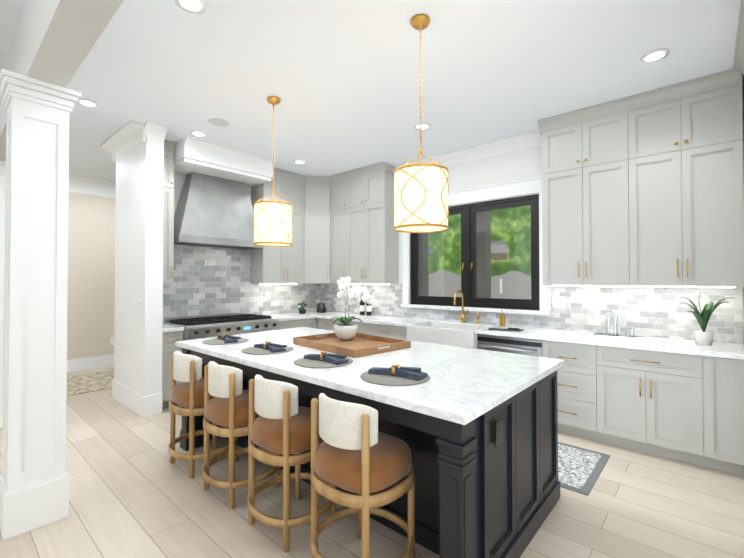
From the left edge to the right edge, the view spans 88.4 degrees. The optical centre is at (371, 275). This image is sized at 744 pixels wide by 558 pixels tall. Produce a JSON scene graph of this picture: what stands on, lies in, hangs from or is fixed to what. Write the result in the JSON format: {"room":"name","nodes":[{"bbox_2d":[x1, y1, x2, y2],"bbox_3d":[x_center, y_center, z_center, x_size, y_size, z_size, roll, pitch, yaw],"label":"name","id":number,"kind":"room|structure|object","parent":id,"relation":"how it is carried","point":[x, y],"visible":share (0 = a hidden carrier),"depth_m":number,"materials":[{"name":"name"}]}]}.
{"room":"kitchen","nodes":[
{"label":"kitchen","id":0,"kind":"room"},
{"bbox_2d":[67,192,115,359],"bbox_3d":[-5.949,-0.037,4.819,0.150,3.100,9.540,-1,-1,41],"label":"wall","id":1,"kind":"structure","parent":0,"point":[91,280],"depth_m":6.25,"materials":[{"name":"beige paint"}]},
{"bbox_2d":[67,354,113,372],"bbox_3d":[-5.886,1.412,4.744,0.018,0.200,9.540,-1,-1,41],"label":"baseboard","id":2,"kind":"structure","parent":1,"relation":"attached to","point":[86,363],"depth_m":6.21,"materials":[{"name":"white wood"}]},
{"bbox_2d":[69,173,115,197],"bbox_3d":[-5.819,-1.463,4.724,0.196,0.249,9.540,-1,-1,41],"label":"crown molding","id":3,"kind":"structure","parent":1,"relation":"attached to","point":[91,185],"depth_m":6.23,"materials":[{"name":"white"}]},
{"bbox_2d":[112,143,163,417],"bbox_3d":[-2.751,-0.042,4.470,1.080,3.100,0.190,-1,-1,41],"label":"wall pillar","id":4,"kind":"structure","parent":0,"point":[137,384],"depth_m":4.19,"materials":[{"name":"white paint"}]},
{"bbox_2d":[100,121,147,162],"bbox_3d":[-2.856,-1.503,4.370,1.120,0.179,0.156,-1,-1,41],"label":"crown molding","id":5,"kind":"structure","parent":4,"relation":"attached to","point":[125,140],"depth_m":4.33,"materials":[{"name":"white wood"}]},
{"bbox_2d":[138,299,141,310],"bbox_3d":[-2.518,0.324,4.147,0.130,0.120,0.008,-1,-1,41],"label":"switch plate","id":6,"kind":"object","parent":4,"relation":"attached to","point":[139,305],"visible":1,"depth_m":4.14,"materials":[{"name":"white plastic"}]},
{"bbox_2d":[143,121,169,146],"bbox_3d":[-2.304,-1.506,4.084,0.156,0.179,0.210,-1,-1,41],"label":"crown molding","id":7,"kind":"structure","parent":4,"relation":"attached to","point":[156,133],"depth_m":4.10,"materials":[{"name":"white wood"}]},
{"bbox_2d":[174,172,250,249],"bbox_3d":[-2.004,-0.024,5.822,0.420,3.100,2.830,-1,-1,41],"label":"wall","id":8,"kind":"structure","parent":0,"point":[179,179],"depth_m":4.96,"materials":[{"name":"white paint"}]},
{"bbox_2d":[163,141,174,284],"bbox_3d":[-2.576,-0.739,4.609,0.328,1.700,0.234,-1,-1,41],"label":"upper cabinet","id":9,"kind":"object","parent":8,"relation":"attached to","point":[169,146],"depth_m":4.55,"materials":[{"name":"grey wood"}]},
{"bbox_2d":[174,172,264,249],"bbox_3d":[-2.065,-0.855,5.149,0.388,0.935,1.180,-1,-1,41],"label":"range hood","id":10,"kind":"object","parent":8,"relation":"attached to","point":[212,211],"visible":0.79,"depth_m":5.00,"materials":[{"name":"grey metal"}]},
{"bbox_2d":[163,245,318,322],"bbox_3d":[-1.853,0.117,5.664,0.010,0.985,2.790,-1,-1,41],"label":"tile backsplash","id":11,"kind":"structure","parent":8,"relation":"attached to","point":[208,280],"depth_m":5.37,"materials":[{"name":"grey tile"}]},
{"bbox_2d":[265,292,269,299],"bbox_3d":[-1.613,0.318,5.920,0.008,0.120,0.080,-1,-1,41],"label":"electrical outlet plate","id":12,"kind":"object","parent":11,"relation":"attached to","point":[267,295],"visible":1,"depth_m":5.91,"materials":[{"name":"white plastic"}]},
{"bbox_2d":[251,169,306,284],"bbox_3d":[-1.441,-0.722,5.906,0.330,1.700,0.753,-1,-1,41],"label":"upper cabinet","id":13,"kind":"object","parent":8,"relation":"attached to","point":[269,265],"depth_m":5.77,"materials":[{"name":"grey wood"}]},
{"bbox_2d":[0,366,743,557],"bbox_3d":[-1.660,1.514,2.674,12.500,0.060,12.000,-1,-1,41],"label":"floor","id":14,"kind":"structure","parent":0,"point":[134,492],"depth_m":2.41,"materials":[{"name":"brown wood"}]},
{"bbox_2d":[0,160,5,427],"bbox_3d":[-3.924,0.192,3.978,0.800,2.620,0.360,-1,-1,41],"label":"column","id":15,"kind":"structure","parent":14,"relation":"on","point":[2,212],"depth_m":3.77,"materials":[{"name":"white"}]},
{"bbox_2d":[0,69,81,540],"bbox_3d":[-2.062,0.170,2.347,0.360,2.620,0.360,-1,-1,41],"label":"column","id":16,"kind":"structure","parent":14,"relation":"on","point":[34,485],"depth_m":2.26,"materials":[{"name":"white"}]},
{"bbox_2d":[66,370,113,395],"bbox_3d":[-3.643,1.524,5.874,1.200,0.007,3.600,-1,-1,41],"label":"runner rug","id":17,"kind":"object","parent":14,"relation":"on","point":[87,383],"depth_m":5.40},
{"bbox_2d":[162,331,182,408],"bbox_3d":[-2.470,1.071,4.493,0.608,0.876,0.234,-1,-1,41],"label":"base cabinet","id":18,"kind":"object","parent":14,"relation":"on","point":[169,339],"depth_m":4.27,"materials":[{"name":"grey wood"}]},
{"bbox_2d":[162,323,183,332],"bbox_3d":[-2.461,0.614,4.491,0.633,0.040,0.234,-1,-1,41],"label":"countertop","id":19,"kind":"structure","parent":18,"relation":"on","point":[166,327],"depth_m":4.33,"materials":[{"name":"white stone"}]},
{"bbox_2d":[168,351,237,478],"bbox_3d":[-1.341,1.042,3.060,0.496,0.895,0.496,-1,-1,41],"label":"stool","id":20,"kind":"object","parent":14,"relation":"on","point":[187,393],"visible":0.65,"depth_m":2.85,"materials":[{"name":"brown wood"}]},
{"bbox_2d":[164,312,278,340],"bbox_3d":[-1.920,1.023,4.984,0.734,0.985,1.212,-1,-1,41],"label":"range","id":21,"kind":"object","parent":14,"relation":"on","point":[204,326],"visible":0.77,"depth_m":4.80,"materials":[{"name":"grey metal"}]},
{"bbox_2d":[202,361,279,509],"bbox_3d":[-0.909,1.037,2.681,0.496,0.895,0.496,-1,-1,41],"label":"stool","id":22,"kind":"object","parent":14,"relation":"on","point":[227,406],"visible":0.77,"depth_m":2.48,"materials":[{"name":"brown wood"}]},
{"bbox_2d":[248,375,335,552],"bbox_3d":[-0.476,1.032,2.302,0.496,0.895,0.496,-1,-1,41],"label":"stool","id":23,"kind":"object","parent":14,"relation":"on","point":[281,424],"visible":0.9,"depth_m":2.11,"materials":[{"name":"brown wood"}]},
{"bbox_2d":[276,318,317,329],"bbox_3d":[-1.336,1.089,5.788,0.608,0.876,0.754,-1,-1,41],"label":"base cabinet","id":24,"kind":"object","parent":14,"relation":"on","point":[312,322],"depth_m":5.64,"materials":[{"name":"grey wood"}]},
{"bbox_2d":[266,312,313,320],"bbox_3d":[-1.335,0.631,5.776,0.633,0.040,0.728,-1,-1,41],"label":"countertop","id":25,"kind":"structure","parent":24,"relation":"on","point":[287,316],"depth_m":5.66,"materials":[{"name":"white stone"}]},
{"bbox_2d":[298,302,307,313],"bbox_3d":[-1.113,0.522,6.135,0.131,0.188,0.163,-1,-1,41],"label":"potted plant","id":26,"kind":"object","parent":25,"relation":"on","point":[302,310],"visible":1,"depth_m":6.10,"materials":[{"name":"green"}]},
{"bbox_2d":[306,311,743,359],"bbox_3d":[0.890,0.617,4.733,5.354,0.040,0.636,-1,-1,41],"label":"countertop","id":27,"kind":"structure","parent":24,"relation":"on","point":[715,349],"depth_m":3.55,"materials":[{"name":"white stone"}]},
{"bbox_2d":[317,302,325,312],"bbox_3d":[-0.834,0.534,6.378,0.306,0.171,0.156,-1,-1,41],"label":"canister","id":28,"kind":"object","parent":27,"relation":"on","point":[321,308],"visible":1,"depth_m":6.33,"materials":[{"name":"grey metal"}]},
{"bbox_2d":[360,295,364,314],"bbox_3d":[-0.149,0.452,5.885,0.078,0.320,0.078,-1,-1,41],"label":"wine bottle","id":29,"kind":"object","parent":27,"relation":"on","point":[362,307],"visible":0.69,"depth_m":5.85,"materials":[{"name":"black glass"}]},
{"bbox_2d":[366,303,371,315],"bbox_3d":[-0.046,0.452,5.835,0.078,0.320,0.078,-1,-1,41],"label":"wine bottle","id":30,"kind":"object","parent":27,"relation":"on","point":[368,309],"visible":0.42,"depth_m":5.80,"materials":[{"name":"black glass"}]},
{"bbox_2d":[407,321,490,347],"bbox_3d":[0.928,0.756,4.591,0.876,0.298,0.530,-1,-1,41],"label":"sink","id":31,"kind":"object","parent":27,"relation":"in","point":[459,335],"visible":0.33,"depth_m":4.45,"materials":[{"name":"white ceramic"}]},
{"bbox_2d":[453,290,478,323],"bbox_3d":[1.157,0.391,4.716,0.250,0.412,0.252,-1,-1,41],"label":"gooseneck faucet","id":32,"kind":"object","parent":27,"relation":"on","point":[462,314],"visible":0.98,"depth_m":4.80,"materials":[{"name":"brown metal"}]},
{"bbox_2d":[500,310,504,325],"bbox_3d":[1.519,0.497,4.464,0.062,0.193,0.083,-1,-1,41],"label":"soap dispenser","id":33,"kind":"object","parent":27,"relation":"on","point":[502,319],"visible":1,"depth_m":4.45,"materials":[{"name":"brown"}]},
{"bbox_2d":[488,327,523,331],"bbox_3d":[1.442,0.576,4.117,0.340,0.026,0.140,-1,-1,33],"label":"board","id":34,"kind":"object","parent":27,"relation":"on","point":[508,329],"visible":1,"depth_m":4.06,"materials":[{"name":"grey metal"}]},
{"bbox_2d":[592,310,645,341],"bbox_3d":[2.248,0.451,3.492,0.400,0.260,0.200,-1,-1,37],"label":"tray","id":35,"kind":"object","parent":27,"relation":"on","point":[625,337],"visible":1,"depth_m":3.49,"materials":[{"name":"white"}]},
{"bbox_2d":[679,292,730,345],"bbox_3d":[2.767,0.355,3.163,0.353,0.441,0.293,-1,-1,41],"label":"potted plant","id":36,"kind":"object","parent":27,"relation":"on","point":[703,336],"visible":1,"depth_m":3.15,"materials":[{"name":"green plant"}]},
{"bbox_2d":[318,318,337,330],"bbox_3d":[-0.461,1.090,5.930,0.520,0.876,0.608,-1,-1,41],"label":"base cabinet","id":37,"kind":"object","parent":14,"relation":"on","point":[325,324],"depth_m":5.73,"materials":[{"name":"grey wood"}]},
{"bbox_2d":[338,320,361,332],"bbox_3d":[-0.096,1.086,5.610,0.450,0.876,0.608,-1,-1,41],"label":"base cabinet","id":38,"kind":"object","parent":14,"relation":"on","point":[359,324],"depth_m":5.30,"materials":[{"name":"grey wood"}]},
{"bbox_2d":[311,393,414,557],"bbox_3d":[-0.044,1.027,1.923,0.496,0.895,0.496,-1,-1,41],"label":"stool","id":39,"kind":"object","parent":14,"relation":"on","point":[359,453],"visible":1,"depth_m":1.76,"materials":[{"name":"brown leather"}]},
{"bbox_2d":[180,348,559,557],"bbox_3d":[-0.209,1.050,2.940,2.714,0.875,1.346,-1,-1,41],"label":"kitchen island","id":40,"kind":"object","parent":14,"relation":"on","point":[487,484],"visible":0.52,"depth_m":2.01,"materials":[{"name":"black wood"}]},
{"bbox_2d":[175,327,564,424],"bbox_3d":[-0.211,0.593,2.952,2.770,0.040,1.410,-1,-1,41],"label":"island countertop","id":41,"kind":"structure","parent":40,"relation":"on","point":[463,385],"depth_m":2.26,"materials":[{"name":"white stone"}]},
{"bbox_2d":[202,333,248,344],"bbox_3d":[-1.278,0.543,3.350,0.384,0.068,0.384,-1,-1,41],"label":"placemat with napkin","id":42,"kind":"object","parent":41,"relation":"on","point":[225,339],"visible":1,"depth_m":3.29,"materials":[{"name":"fabric"}]},
{"bbox_2d":[242,341,292,354],"bbox_3d":[-0.797,0.537,2.929,0.383,0.068,0.383,-1,-1,41],"label":"placemat with napkin","id":43,"kind":"object","parent":41,"relation":"on","point":[267,347],"visible":1,"depth_m":2.87,"materials":[{"name":"fabric"}]},
{"bbox_2d":[294,351,352,367],"bbox_3d":[-0.316,0.531,2.507,0.383,0.068,0.383,-1,-1,41],"label":"placemat with napkin","id":44,"kind":"object","parent":41,"relation":"on","point":[325,360],"visible":1,"depth_m":2.45,"materials":[{"name":"fabric"}]},
{"bbox_2d":[293,333,410,357],"bbox_3d":[-0.179,0.548,3.118,0.580,0.055,0.800,1,-1,-43],"label":"tray","id":45,"kind":"object","parent":41,"relation":"on","point":[359,345],"visible":0.98,"depth_m":3.05,"materials":[{"name":"brown wood"}]},
{"bbox_2d":[330,277,378,339],"bbox_3d":[-0.225,0.286,3.357,0.539,0.554,0.370,-1,-1,41],"label":"potted plant","id":46,"kind":"object","parent":45,"relation":"on","point":[345,329],"visible":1,"depth_m":3.32,"materials":[{"name":"white plant"}]},
{"bbox_2d":[360,364,429,385],"bbox_3d":[0.128,0.526,2.118,0.383,0.068,0.383,-1,-1,41],"label":"placemat with napkin","id":47,"kind":"object","parent":41,"relation":"on","point":[394,375],"visible":1,"depth_m":2.07,"materials":[{"name":"fabric"}]},
{"bbox_2d":[362,322,406,339],"bbox_3d":[0.366,1.081,5.205,0.780,0.876,0.608,-1,-1,41],"label":"base cabinet","id":48,"kind":"object","parent":14,"relation":"on","point":[390,331],"depth_m":4.98,"materials":[{"name":"grey wood"}]},
{"bbox_2d":[475,334,477,348],"bbox_3d":[0.999,1.073,4.651,0.902,0.876,0.608,-1,-1,41],"label":"base cabinet","id":49,"kind":"object","parent":14,"relation":"on","point":[476,338],"depth_m":4.14,"materials":[{"name":"grey wood"}]},
{"bbox_2d":[477,334,541,356],"bbox_3d":[1.570,1.068,4.109,0.665,0.871,0.666,-1,-1,41],"label":"stainless steel dishwasher","id":50,"kind":"object","parent":49,"relation":"in","point":[524,346],"visible":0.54,"depth_m":3.88,"materials":[{"name":"grey metal"}]},
{"bbox_2d":[542,340,597,440],"bbox_3d":[2.014,1.061,3.761,0.457,0.876,0.608,-1,-1,41],"label":"base cabinet","id":51,"kind":"object","parent":14,"relation":"on","point":[577,380],"depth_m":3.50,"materials":[{"name":"grey wood"}]},
{"bbox_2d":[558,442,609,495],"bbox_3d":[1.046,1.490,3.441,1.760,0.009,0.780,-1,-1,41],"label":"area rug","id":52,"kind":"object","parent":14,"relation":"on","point":[580,470],"visible":0.36,"depth_m":2.95,"materials":[{"name":"grey fabric"}]},
{"bbox_2d":[598,346,705,466],"bbox_3d":[2.455,1.056,3.375,0.714,0.876,0.608,-1,-1,41],"label":"base cabinet","id":53,"kind":"object","parent":14,"relation":"on","point":[684,408],"depth_m":3.12,"materials":[{"name":"grey wood"}]},
{"bbox_2d":[706,356,743,475],"bbox_3d":[2.818,1.052,3.056,0.252,0.876,0.608,-1,-1,41],"label":"base cabinet","id":54,"kind":"object","parent":14,"relation":"on","point":[724,376],"depth_m":2.84,"materials":[{"name":"grey wood"}]},
{"bbox_2d":[0,0,743,180],"bbox_3d":[-2.405,-1.677,1.867,12.500,0.100,9.740,-1,-1,41],"label":"ceiling","id":55,"kind":"structure","parent":0,"point":[340,79],"depth_m":2.98,"materials":[{"name":"white paint"}]},
{"bbox_2d":[0,0,123,160],"bbox_3d":[-1.998,-1.381,2.328,12.500,0.480,0.175,-1,-1,41],"label":"beam","id":56,"kind":"structure","parent":55,"relation":"attached to","point":[53,41],"depth_m":1.95,"materials":[{"name":"white paint"}]},
{"bbox_2d":[77,98,98,107],"bbox_3d":[-2.643,-1.599,3.551,0.176,0.010,0.176,-1,-1,41],"label":"recessed light","id":57,"kind":"object","parent":55,"relation":"in","point":[86,102],"visible":0.88,"depth_m":3.55,"materials":[{"name":"white plastic"}]},
{"bbox_2d":[174,0,206,13],"bbox_3d":[-1.078,-1.616,2.273,0.176,0.010,0.176,-1,-1,41],"label":"recessed light","id":58,"kind":"object","parent":55,"relation":"in","point":[195,6],"visible":1,"depth_m":2.29,"materials":[{"name":"white"}]},
{"bbox_2d":[190,131,206,136],"bbox_3d":[-1.949,-1.589,4.299,0.176,0.010,0.176,-1,-1,41],"label":"recessed light","id":59,"kind":"object","parent":55,"relation":"in","point":[199,133],"visible":1,"depth_m":4.29,"materials":[{"name":"white"}]},
{"bbox_2d":[208,118,228,126],"bbox_3d":[-1.603,-1.596,3.995,0.210,0.004,0.210,-1,-1,41],"label":"ceiling vent","id":60,"kind":"object","parent":55,"relation":"in","point":[218,122],"visible":1,"depth_m":3.99,"materials":[{"name":"white"}]},
{"bbox_2d":[174,136,276,186],"bbox_3d":[-1.965,-1.453,5.056,0.674,0.259,1.212,-1,-1,41],"label":"soffit","id":61,"kind":"structure","parent":55,"relation":"attached to","point":[191,154],"depth_m":4.84,"materials":[{"name":"white paint"}]},
{"bbox_2d":[253,96,292,246],"bbox_3d":[-0.896,-0.939,3.473,0.345,1.331,0.345,-1,-1,41],"label":"pendant lamp","id":62,"kind":"object","parent":55,"relation":"hanging from","point":[273,223],"visible":1,"depth_m":3.33,"materials":[{"name":"white fabric"}]},
{"bbox_2d":[294,160,305,163],"bbox_3d":[-1.002,-1.575,5.318,0.176,0.010,0.176,-1,-1,41],"label":"recessed light","id":63,"kind":"object","parent":55,"relation":"in","point":[299,161],"visible":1,"depth_m":5.30,"materials":[{"name":"white"}]},
{"bbox_2d":[393,14,448,232],"bbox_3d":[0.308,-0.953,2.419,0.345,1.331,0.345,-1,-1,41],"label":"pendant lamp","id":64,"kind":"object","parent":55,"relation":"hanging from","point":[420,197],"visible":1,"depth_m":2.28,"materials":[{"name":"white fabric"}]},
{"bbox_2d":[414,123,430,129],"bbox_3d":[0.538,-1.591,4.087,0.176,0.010,0.176,-1,-1,41],"label":"recessed light","id":65,"kind":"object","parent":55,"relation":"in","point":[424,126],"visible":0.94,"depth_m":4.08,"materials":[{"name":"white"}]},
{"bbox_2d":[640,48,669,62],"bbox_3d":[2.076,-1.609,2.807,0.176,0.010,0.176,-1,-1,41],"label":"recessed light","id":66,"kind":"object","parent":55,"relation":"in","point":[654,55],"visible":1,"depth_m":2.80,"materials":[{"name":"white"}]},
{"bbox_2d":[399,84,743,344],"bbox_3d":[0.726,-0.029,5.418,12.500,3.100,0.160,-1,-1,41],"label":"wall","id":67,"kind":"structure","parent":0,"point":[514,165],"depth_m":4.63,"materials":[{"name":"white paint"}]},
{"bbox_2d":[303,209,330,282],"bbox_3d":[-0.869,-0.445,6.081,0.292,1.147,0.292,-1,-1,41],"label":"upper cabinet","id":68,"kind":"object","parent":67,"relation":"attached to","point":[316,222],"depth_m":6.08,"materials":[{"name":"grey wood"}]},
{"bbox_2d":[303,181,330,208],"bbox_3d":[-0.869,-1.240,6.091,0.292,0.436,0.292,-1,-1,41],"label":"upper cabinet","id":69,"kind":"object","parent":67,"relation":"attached to","point":[316,194],"depth_m":6.09,"materials":[{"name":"grey wood"}]},
{"bbox_2d":[327,173,346,282],"bbox_3d":[-0.421,-0.719,6.107,0.375,1.700,0.330,-1,-1,41],"label":"upper cabinet","id":70,"kind":"object","parent":67,"relation":"attached to","point":[339,182],"depth_m":5.99,"materials":[{"name":"grey wood"}]},
{"bbox_2d":[347,162,398,284],"bbox_3d":[0.002,-0.724,5.736,0.751,1.700,0.330,-1,-1,41],"label":"upper cabinet","id":71,"kind":"object","parent":67,"relation":"attached to","point":[372,240],"depth_m":5.55,"materials":[{"name":"grey wood"}]},
{"bbox_2d":[395,130,541,167],"bbox_3d":[1.154,-1.521,4.879,2.120,0.129,0.116,-1,-1,41],"label":"crown molding","id":72,"kind":"structure","parent":67,"relation":"attached to","point":[519,142],"depth_m":4.67,"materials":[{"name":"white"}]},
{"bbox_2d":[401,176,550,314],"bbox_3d":[1.206,-0.326,4.928,2.108,1.550,0.150,-1,-1,41],"label":"casement window","id":73,"kind":"structure","parent":67,"relation":"in","point":[468,249],"depth_m":4.79,"materials":[{"name":"black metal"}]},
{"bbox_2d":[319,283,742,343],"bbox_3d":[1.096,0.359,4.972,5.354,0.482,0.010,-1,-1,41],"label":"tile backsplash","id":74,"kind":"structure","parent":67,"relation":"attached to","point":[660,312],"depth_m":3.81,"materials":[{"name":"grey tile"}]},
{"bbox_2d":[553,296,565,307],"bbox_3d":[2.027,0.289,4.144,0.130,0.120,0.010,-1,-1,41],"label":"electrical outlet plate","id":75,"kind":"object","parent":74,"relation":"attached to","point":[559,301],"visible":1,"depth_m":4.14,"materials":[{"name":"white plastic"}]},
{"bbox_2d":[597,297,605,309],"bbox_3d":[2.327,0.285,3.880,0.080,0.120,0.010,-1,-1,41],"label":"electrical outlet plate","id":76,"kind":"object","parent":74,"relation":"attached to","point":[601,302],"visible":1,"depth_m":3.88,"materials":[{"name":"white plastic"}]},
{"bbox_2d":[539,97,630,286],"bbox_3d":[2.158,-0.750,3.845,0.751,1.700,0.328,-1,-1,41],"label":"upper cabinet","id":77,"kind":"object","parent":67,"relation":"attached to","point":[586,153],"depth_m":3.69,"materials":[{"name":"grey wood"}]},
{"bbox_2d":[631,69,743,287],"bbox_3d":[2.722,-0.756,3.351,0.751,1.700,0.328,-1,-1,41],"label":"upper cabinet","id":78,"kind":"object","parent":67,"relation":"attached to","point":[644,189],"depth_m":3.20,"materials":[{"name":"grey wood"}]},
{"bbox_2d":[733,0,743,279],"bbox_3d":[2.571,-0.072,2.114,0.765,3.098,2.370,-1,-1,41],"label":"wall","id":79,"kind":"structure","parent":0,"point":[738,63],"depth_m":2.64,"materials":[{"name":"grey paint"}]},
{"label":"outside","id":80,"kind":"structure","parent":0,"visible":0},
{"bbox_2d":[419,233,428,295],"bbox_3d":[0.847,0.089,6.746,0.230,3.900,0.200,-1,-1,41],"label":"porch post","id":81,"kind":"object","parent":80,"point":[423,279],"depth_m":6.64,"materials":[{"name":"grey"}]},
{"bbox_2d":[429,205,530,298],"bbox_3d":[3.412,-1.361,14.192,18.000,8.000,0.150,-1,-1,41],"label":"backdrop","id":82,"kind":"structure","parent":80,"point":[504,243],"depth_m":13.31,"materials":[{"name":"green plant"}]},
{"bbox_2d":[476,210,490,297],"bbox_3d":[1.697,0.079,6.001,0.270,3.900,0.200,-1,-1,41],"label":"porch post","id":83,"kind":"object","parent":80,"point":[481,229],"depth_m":5.90,"materials":[{"name":"grey"}]}
]}

